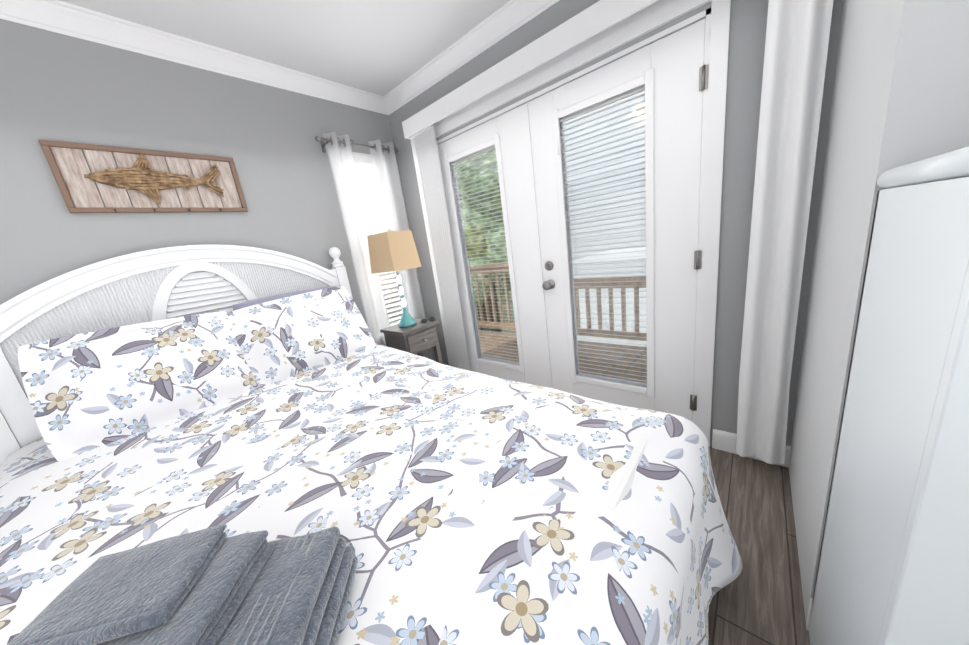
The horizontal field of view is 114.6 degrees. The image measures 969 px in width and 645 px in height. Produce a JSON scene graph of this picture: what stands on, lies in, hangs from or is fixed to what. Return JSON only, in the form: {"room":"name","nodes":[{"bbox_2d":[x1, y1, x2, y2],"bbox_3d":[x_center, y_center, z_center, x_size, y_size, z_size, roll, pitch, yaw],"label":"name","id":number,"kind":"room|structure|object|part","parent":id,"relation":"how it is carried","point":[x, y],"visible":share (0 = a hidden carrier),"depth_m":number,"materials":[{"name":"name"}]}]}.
{"room":"bedroom","nodes":[
{"label":"bedroom","id":0,"kind":"room"},
{"bbox_2d":[0,19,409,323],"bbox_3d":[-1.710,-0.216,1.741,0.120,2.440,3.425,4,18,41],"label":"wall","id":1,"kind":"structure","parent":0,"point":[54,86],"depth_m":1.59,"materials":[{"name":"grey paint"}]},
{"bbox_2d":[39,140,247,212],"bbox_3d":[-1.674,-0.730,1.614,0.038,0.300,0.680,4,18,41],"label":"art","id":2,"kind":"object","parent":1,"relation":"attached to","point":[147,180],"visible":0.98,"depth_m":1.56,"materials":[{"name":"brown wood"}]},
{"bbox_2d":[0,0,392,114],"bbox_3d":[-1.761,-1.351,1.431,0.074,0.095,3.095,4,18,41],"label":"crown molding","id":3,"kind":"structure","parent":1,"relation":"attached to","point":[57,16],"depth_m":1.60,"materials":[{"name":"white wood"}]},
{"bbox_2d":[315,132,433,360],"bbox_3d":[-0.821,-0.398,2.582,0.114,2.035,0.662,4,18,41],"label":"curtain","id":4,"kind":"object","parent":1,"relation":"hanging from","point":[346,180],"visible":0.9,"depth_m":2.45,"materials":[{"name":"white fabric"}]},
{"bbox_3d":[-0.951,-1.311,2.359,0.102,0.072,0.660,4,18,41],"label":"curtain rod","id":5,"kind":"part","parent":4,"relation":"part of","materials":[{"name":"silver metal"}]},
{"bbox_2d":[353,152,401,325],"bbox_3d":[-0.910,-0.586,2.626,0.140,1.520,0.480,4,18,41],"label":"window","id":6,"kind":"structure","parent":1,"relation":"in","point":[365,172],"depth_m":2.56,"materials":[{"name":"white"}]},
{"bbox_2d":[59,0,509,95],"bbox_3d":[-0.566,-1.339,0.315,3.578,0.100,3.425,4,18,41],"label":"ceiling","id":7,"kind":"structure","parent":0,"point":[381,47],"depth_m":1.69,"materials":[{"name":"white paint"}]},
{"bbox_2d":[389,0,843,445],"bbox_3d":[0.359,-0.580,2.066,2.553,2.440,0.120,4,18,41],"label":"wall","id":8,"kind":"structure","parent":0,"point":[747,32],"depth_m":1.41,"materials":[{"name":"grey paint"}]},
{"bbox_2d":[384,0,559,111],"bbox_3d":[0.179,-1.679,1.685,2.455,0.095,0.074,4,18,41],"label":"crown molding","id":9,"kind":"structure","parent":8,"relation":"attached to","point":[495,27],"depth_m":1.92,"materials":[{"name":"white wood"}]},
{"bbox_2d":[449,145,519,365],"bbox_3d":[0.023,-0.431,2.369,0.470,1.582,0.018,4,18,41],"label":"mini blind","id":10,"kind":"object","parent":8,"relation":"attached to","point":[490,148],"visible":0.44,"depth_m":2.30,"materials":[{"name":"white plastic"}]},
{"bbox_2d":[436,104,547,386],"bbox_3d":[0.051,-0.385,2.362,0.868,1.945,0.068,4,18,41],"label":"french door","id":11,"kind":"structure","parent":8,"relation":"in","point":[504,133],"depth_m":2.19,"materials":[{"name":"white wood"}]},
{"bbox_2d":[522,104,552,387],"bbox_3d":[0.365,-0.350,2.060,0.035,1.930,0.010,4,18,41],"label":"astragal","id":12,"kind":"object","parent":11,"relation":"attached to","point":[525,110],"depth_m":2.01,"materials":[{"name":"white wood"}]},
{"bbox_2d":[402,0,673,370],"bbox_3d":[0.332,-0.447,1.993,2.095,2.158,0.090,4,18,41],"label":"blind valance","id":13,"kind":"object","parent":8,"relation":"attached to","point":[594,23],"visible":0.9,"depth_m":2.09,"materials":[{"name":"white wood"}]},
{"bbox_2d":[450,84,646,387],"bbox_3d":[0.335,-0.396,2.051,1.380,1.600,0.108,4,18,41],"label":"blinds","id":14,"kind":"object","parent":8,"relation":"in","point":[548,284],"depth_m":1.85,"materials":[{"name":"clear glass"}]},
{"bbox_3d":[0.403,-0.298,2.001,0.064,0.182,0.072,4,18,41],"label":"knob","id":15,"kind":"part","parent":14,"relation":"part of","materials":[{"name":"silver metal"}]},
{"bbox_2d":[469,263,646,383],"bbox_3d":[0.666,0.113,3.066,6.112,1.350,1.343,4,18,41],"label":"deck","id":16,"kind":"object","parent":8,"relation":"attached to","point":[588,331],"depth_m":3.31,"materials":[{"name":"brown wood"}]},
{"bbox_2d":[433,0,730,446],"bbox_3d":[0.397,-0.404,2.092,1.900,2.080,0.148,4,18,41],"label":"door frame","id":17,"kind":"structure","parent":8,"relation":"attached to","point":[716,15],"depth_m":1.44,"materials":[{"name":"white wood"}]},
{"bbox_2d":[526,19,707,421],"bbox_3d":[0.717,-0.334,1.790,0.884,1.945,0.071,4,18,41],"label":"french door","id":18,"kind":"structure","parent":8,"relation":"in","point":[665,70],"depth_m":1.61,"materials":[{"name":"white wood"}]},
{"bbox_3d":[1.022,-0.299,1.492,0.030,1.610,0.012,4,18,41],"label":"right french door hinges","id":19,"kind":"part","parent":18,"relation":"part of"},
{"bbox_2d":[712,429,790,467],"bbox_3d":[1.326,0.625,1.562,0.295,0.108,0.014,4,18,41],"label":"baseboard","id":20,"kind":"structure","parent":8,"relation":"attached to","point":[724,441],"depth_m":1.61,"materials":[{"name":"white wood"}]},
{"bbox_2d":[736,0,832,463],"bbox_3d":[1.149,-0.448,1.256,0.287,2.265,0.111,4,18,41],"label":"curtain","id":21,"kind":"object","parent":8,"relation":"hanging from","point":[796,46],"visible":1,"depth_m":1.22,"materials":[{"name":"white fabric"}]},
{"bbox_2d":[708,446,809,644],"bbox_3d":[-0.232,1.105,0.921,3.578,0.100,3.425,4,18,41],"label":"floor","id":22,"kind":"structure","parent":0,"point":[758,600],"depth_m":1.10,"materials":[{"name":"brown wood"}]},
{"bbox_2d":[0,245,742,644],"bbox_3d":[-0.632,0.332,1.095,2.391,1.410,1.913,4,18,41],"label":"bed","id":23,"kind":"object","parent":22,"relation":"on","point":[152,395],"visible":1,"depth_m":0.99,"materials":[{"name":"white fabric"}]},
{"bbox_2d":[7,524,357,644],"bbox_3d":[-0.467,0.481,0.437,0.448,0.179,0.340,-9,14,-6],"label":"towels","id":24,"kind":"object","parent":23,"relation":"on","point":[213,585],"visible":1,"depth_m":0.47,"materials":[{"name":"fabric"}]},
{"bbox_3d":[-1.506,0.265,1.846,0.082,1.410,1.632,4,18,41],"label":"headboard","id":25,"kind":"part","parent":23,"relation":"part of","materials":[{"name":"white wood"}]},
{"bbox_2d":[380,317,442,363],"bbox_3d":[-0.557,0.320,2.578,0.336,0.705,0.350,4,18,41],"label":"nightstand","id":26,"kind":"object","parent":22,"relation":"on","point":[419,337],"visible":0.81,"depth_m":2.44,"materials":[{"name":"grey wood"}]},
{"bbox_2d":[367,227,421,326],"bbox_3d":[-0.668,-0.346,2.417,0.276,0.759,0.276,2,17,35],"label":"lamp","id":27,"kind":"object","parent":26,"relation":"on","point":[393,251],"visible":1,"depth_m":2.29,"materials":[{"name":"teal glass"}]},
{"bbox_3d":[-0.695,-0.538,2.369,0.249,0.359,0.249,4,18,41],"label":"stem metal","id":28,"kind":"part","parent":27,"relation":"part of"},
{"bbox_3d":[-0.694,-0.538,2.369,0.301,0.278,0.301,4,18,41],"label":"lamp shade","id":29,"kind":"part","parent":27,"relation":"part of","materials":[{"name":"beige fabric"}]},
{"bbox_2d":[809,146,968,644],"bbox_3d":[1.008,0.381,0.345,0.775,1.241,0.473,4,18,41],"label":"cabinet","id":30,"kind":"object","parent":22,"relation":"on","point":[893,566],"visible":1,"depth_m":0.45,"materials":[{"name":"white wood"}]},
{"bbox_2d":[789,0,968,622],"bbox_3d":[1.419,-0.376,0.659,0.905,2.440,0.905,4,18,41],"label":"wall","id":31,"kind":"structure","parent":0,"point":[900,96],"depth_m":0.76,"materials":[{"name":"grey paint"}]},
{"bbox_2d":[806,598,812,630],"bbox_3d":[1.234,0.865,0.645,0.785,0.108,0.014,4,18,41],"label":"baseboard","id":32,"kind":"structure","parent":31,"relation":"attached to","point":[809,614],"depth_m":0.89,"materials":[{"name":"white"}]},
{"label":"outside","id":33,"kind":"structure","parent":0,"visible":0},
{"bbox_2d":[389,303,515,333],"bbox_3d":[3.038,1.671,7.528,30.000,0.100,18.000,4,18,41],"label":"ground","id":34,"kind":"structure","parent":33,"point":[505,315],"depth_m":16.60,"materials":[{"name":"green"}]},
{"bbox_2d":[477,305,486,330],"bbox_3d":[-0.155,-0.936,9.114,0.304,5.100,0.320,4,18,41],"label":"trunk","id":35,"kind":"object","parent":34,"relation":"on","point":[484,329],"depth_m":9.20,"materials":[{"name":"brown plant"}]},
{"bbox_2d":[455,149,511,304],"bbox_3d":[-2.644,-2.236,7.007,6.612,5.982,12.121,4,18,41],"label":"foliage","id":36,"kind":"object","parent":35,"relation":"attached to","point":[485,228],"depth_m":6.52,"materials":[{"name":"green plant"}]},
{"bbox_2d":[483,277,500,332],"bbox_3d":[0.180,-0.627,7.685,0.304,5.100,0.320,4,18,41],"label":"trunk","id":37,"kind":"object","parent":34,"relation":"on","point":[492,320],"depth_m":7.69,"materials":[{"name":"brown plant"}]},
{"bbox_2d":[564,91,646,346],"bbox_3d":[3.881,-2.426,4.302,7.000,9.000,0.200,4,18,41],"label":"neighbouring house","id":38,"kind":"structure","parent":34,"relation":"on","point":[615,301],"depth_m":5.75,"materials":[{"name":"white"}]}
]}

